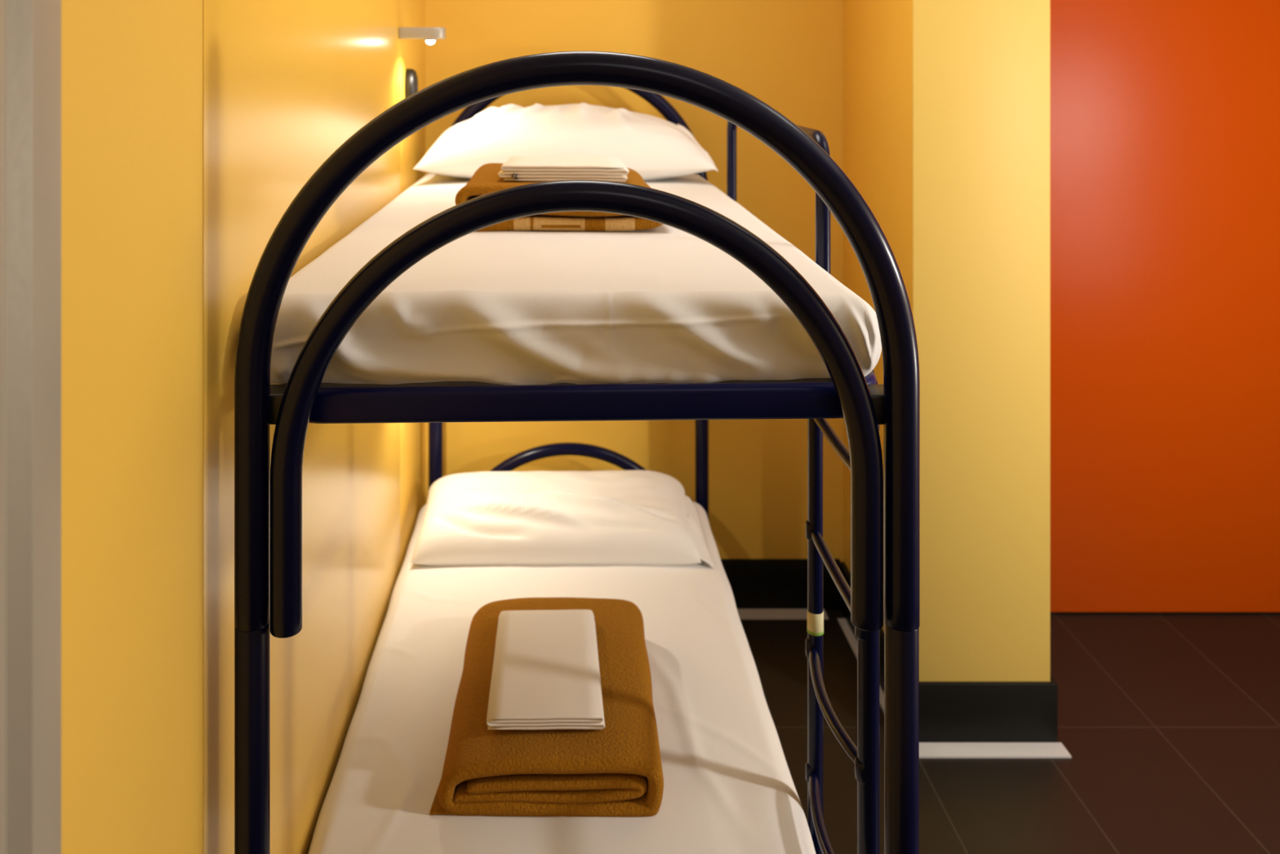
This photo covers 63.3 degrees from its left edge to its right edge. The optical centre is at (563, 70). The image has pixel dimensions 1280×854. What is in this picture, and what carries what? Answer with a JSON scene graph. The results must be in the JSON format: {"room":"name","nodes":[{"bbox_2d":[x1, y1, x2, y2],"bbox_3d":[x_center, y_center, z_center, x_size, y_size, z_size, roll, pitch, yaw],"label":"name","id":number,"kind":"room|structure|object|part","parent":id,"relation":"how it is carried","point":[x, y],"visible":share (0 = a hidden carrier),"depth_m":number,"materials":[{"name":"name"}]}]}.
{"room":"dormitory","nodes":[
{"label":"dormitory","id":0,"kind":"room"},
{"bbox_2d":[61,0,425,853],"bbox_3d":[-0.539,0.413,1.000,0.161,2.750,5.200,0,0,0],"label":"wall","id":1,"kind":"structure","parent":0,"point":[132,70],"depth_m":1.11,"materials":[{"name":"yellow paint"}]},
{"bbox_2d":[0,0,61,853],"bbox_3d":[-0.436,0.438,0.801,0.044,2.700,0.122,0,0,0],"label":"trim","id":2,"kind":"structure","parent":1,"relation":"attached to","point":[30,30],"depth_m":0.81,"materials":[{"name":"white paint"}]},
{"bbox_2d":[203,0,399,853],"bbox_3d":[-0.458,0.413,2.111,0.001,2.750,1.587,0,0,0],"label":"wall panel","id":3,"kind":"object","parent":1,"relation":"attached to","point":[286,83],"depth_m":1.77,"materials":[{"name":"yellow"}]},
{"bbox_2d":[404,68,417,97],"bbox_3d":[-0.444,0.050,3.030,0.030,0.112,0.072,0,0,0],"label":"wall lamp","id":4,"kind":"object","parent":1,"relation":"attached to","point":[411,75],"visible":0.71,"depth_m":3.00,"materials":[{"name":"black plastic"}]},
{"bbox_2d":[398,26,445,44],"bbox_3d":[-0.394,-0.098,2.900,0.128,0.047,0.044,0,0,0],"label":"reading lamp","id":5,"kind":"object","parent":1,"relation":"attached to","point":[429,34],"visible":1,"depth_m":2.88,"materials":[{"name":"beige"}]},
{"bbox_3d":[-0.372,-0.079,2.900,0.025,0.010,0.025,0,0,0],"label":"bulb","id":6,"kind":"part","parent":5,"relation":"part of","materials":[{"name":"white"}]},
{"bbox_2d":[425,0,843,608],"bbox_3d":[1.171,0.413,3.522,3.259,2.750,0.155,0,0,0],"label":"wall","id":7,"kind":"structure","parent":0,"point":[788,55],"depth_m":3.44,"materials":[{"name":"yellow paint"}]},
{"bbox_2d":[720,558,839,609],"bbox_3d":[0.236,1.706,3.438,1.365,0.164,0.013,0,0,0],"label":"baseboard","id":8,"kind":"structure","parent":7,"relation":"attached to","point":[754,583],"depth_m":3.43,"materials":[{"name":"black"}]},
{"bbox_2d":[737,608,828,619],"bbox_3d":[0.209,1.786,3.402,1.311,0.004,0.060,0,0,0],"label":"trim","id":9,"kind":"structure","parent":7,"relation":"attached to","point":[744,614],"depth_m":3.40,"materials":[{"name":"grey"}]},
{"bbox_2d":[1049,0,1279,612],"bbox_3d":[1.952,0.485,3.422,1.255,2.594,0.035,0,0,0],"label":"door","id":10,"kind":"structure","parent":7,"relation":"in","point":[1165,114],"depth_m":3.40,"materials":[{"name":"orange paint"}]},
{"bbox_2d":[843,0,1049,681],"bbox_3d":[1.116,0.413,3.103,0.368,2.750,0.685,0,0,0],"label":"wall partition","id":11,"kind":"structure","parent":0,"point":[946,103],"depth_m":2.76,"materials":[{"name":"yellow paint"}]},
{"bbox_2d":[840,561,1057,742],"bbox_3d":[1.116,1.708,3.089,0.394,0.160,0.684,0,0,0],"label":"baseboard","id":12,"kind":"structure","parent":11,"relation":"attached to","point":[950,712],"depth_m":2.75,"materials":[{"name":"black"}]},
{"bbox_2d":[837,617,884,712],"bbox_3d":[0.906,1.786,3.059,0.026,0.004,0.625,0,0,0],"label":"trim","id":13,"kind":"structure","parent":12,"relation":"attached to","point":[842,622],"depth_m":3.25,"materials":[{"name":"grey"}]},
{"bbox_2d":[919,742,1071,758],"bbox_3d":[1.093,1.786,2.719,0.457,0.005,0.055,0,0,0],"label":"trim","id":14,"kind":"structure","parent":12,"relation":"attached to","point":[926,750],"depth_m":2.71,"materials":[{"name":"grey"}]},
{"bbox_2d":[740,608,1279,853],"bbox_3d":[0.800,1.813,1.000,4.000,0.050,5.200,0,0,0],"label":"floor","id":15,"kind":"structure","parent":0,"point":[1169,722],"depth_m":2.72,"materials":[{"name":"tile"}]},
{"bbox_2d":[234,50,919,853],"bbox_3d":[0.027,0.881,2.330,0.920,1.814,2.001,0,0,0],"label":"bunk bed","id":16,"kind":"object","parent":15,"relation":"on","point":[885,498],"visible":0.6,"depth_m":1.34,"materials":[{"name":"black metal"}]},
{"bbox_3d":[-0.407,1.250,1.355,0.045,1.053,0.045,0,0,0],"label":"post","id":17,"kind":"part","parent":16,"relation":"part of","materials":[{"name":"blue metal"}]},
{"bbox_3d":[-0.407,1.250,3.305,0.045,1.053,0.045,0,0,0],"label":"post","id":18,"kind":"part","parent":16,"relation":"part of","materials":[{"name":"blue metal"}]},
{"bbox_2d":[307,502,815,853],"bbox_3d":[-0.002,1.396,2.345,0.907,0.128,1.844,0,0,0],"label":"mattress","id":19,"kind":"object","parent":16,"relation":"on","point":[729,788],"visible":0.7,"depth_m":2.11,"materials":[{"name":"white fabric"}]},
{"bbox_2d":[429,597,663,817],"bbox_3d":[-0.023,1.289,2.158,0.434,0.110,0.622,0,0,0],"label":"blanket","id":20,"kind":"object","parent":19,"relation":"on","point":[615,770],"visible":0.76,"depth_m":1.90,"materials":[{"name":"brown fabric"}]},
{"bbox_2d":[486,609,604,729],"bbox_3d":[-0.033,1.218,2.130,0.222,0.027,0.402,0,0,0],"label":"linens","id":21,"kind":"object","parent":20,"relation":"on","point":[545,675],"visible":1,"depth_m":2.07,"materials":[{"name":"beige fabric"}]},
{"bbox_2d":[410,470,714,568],"bbox_3d":[-0.002,1.276,2.984,0.820,0.162,0.384,0,0,0],"label":"pillow","id":22,"kind":"object","parent":19,"relation":"on","point":[604,517],"visible":0.98,"depth_m":2.86,"materials":[{"name":"white fabric"}]},
{"bbox_2d":[270,173,881,385],"bbox_3d":[-0.002,0.373,2.327,0.904,0.129,1.880,0,0,0],"label":"mattress","id":23,"kind":"object","parent":16,"relation":"on","point":[662,304],"visible":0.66,"depth_m":1.43,"materials":[{"name":"white fabric"}]},
{"bbox_2d":[454,162,662,231],"bbox_3d":[-0.002,0.267,2.253,0.421,0.098,0.508,0,0,0],"label":"blanket","id":24,"kind":"object","parent":23,"relation":"on","point":[486,180],"visible":0.28,"depth_m":2.01,"materials":[{"name":"brown fabric"}]},
{"bbox_2d":[497,155,629,182],"bbox_3d":[0.001,0.206,2.200,0.265,0.034,0.254,0,0,0],"label":"linens","id":25,"kind":"object","parent":24,"relation":"on","point":[520,168],"visible":0.98,"depth_m":2.08,"materials":[{"name":"beige fabric"}]},
{"bbox_2d":[413,102,718,181],"bbox_3d":[0.015,0.209,3.065,0.860,0.231,0.418,0,0,0],"label":"pillow","id":26,"kind":"object","parent":23,"relation":"on","point":[655,148],"visible":0.82,"depth_m":2.89,"materials":[{"name":"white fabric"}]},
{"bbox_3d":[0.018,0.348,3.305,0.895,0.749,0.045,0,0,0],"label":"headboard frame","id":27,"kind":"part","parent":16,"relation":"part of","materials":[{"name":"blue metal"}]},
{"bbox_3d":[0.443,1.250,3.305,0.043,1.053,0.043,0,0,0],"label":"post","id":28,"kind":"part","parent":16,"relation":"part of","materials":[{"name":"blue metal"}]},
{"bbox_3d":[0.470,0.299,2.378,0.027,0.378,1.040,0,0,0],"label":"guard rail","id":29,"kind":"part","parent":16,"relation":"part of","materials":[{"name":"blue metal"}]},
{"bbox_3d":[0.443,1.250,1.355,0.043,1.053,0.043,0,0,0],"label":"post","id":30,"kind":"part","parent":16,"relation":"part of","materials":[{"name":"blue metal"}]}
]}

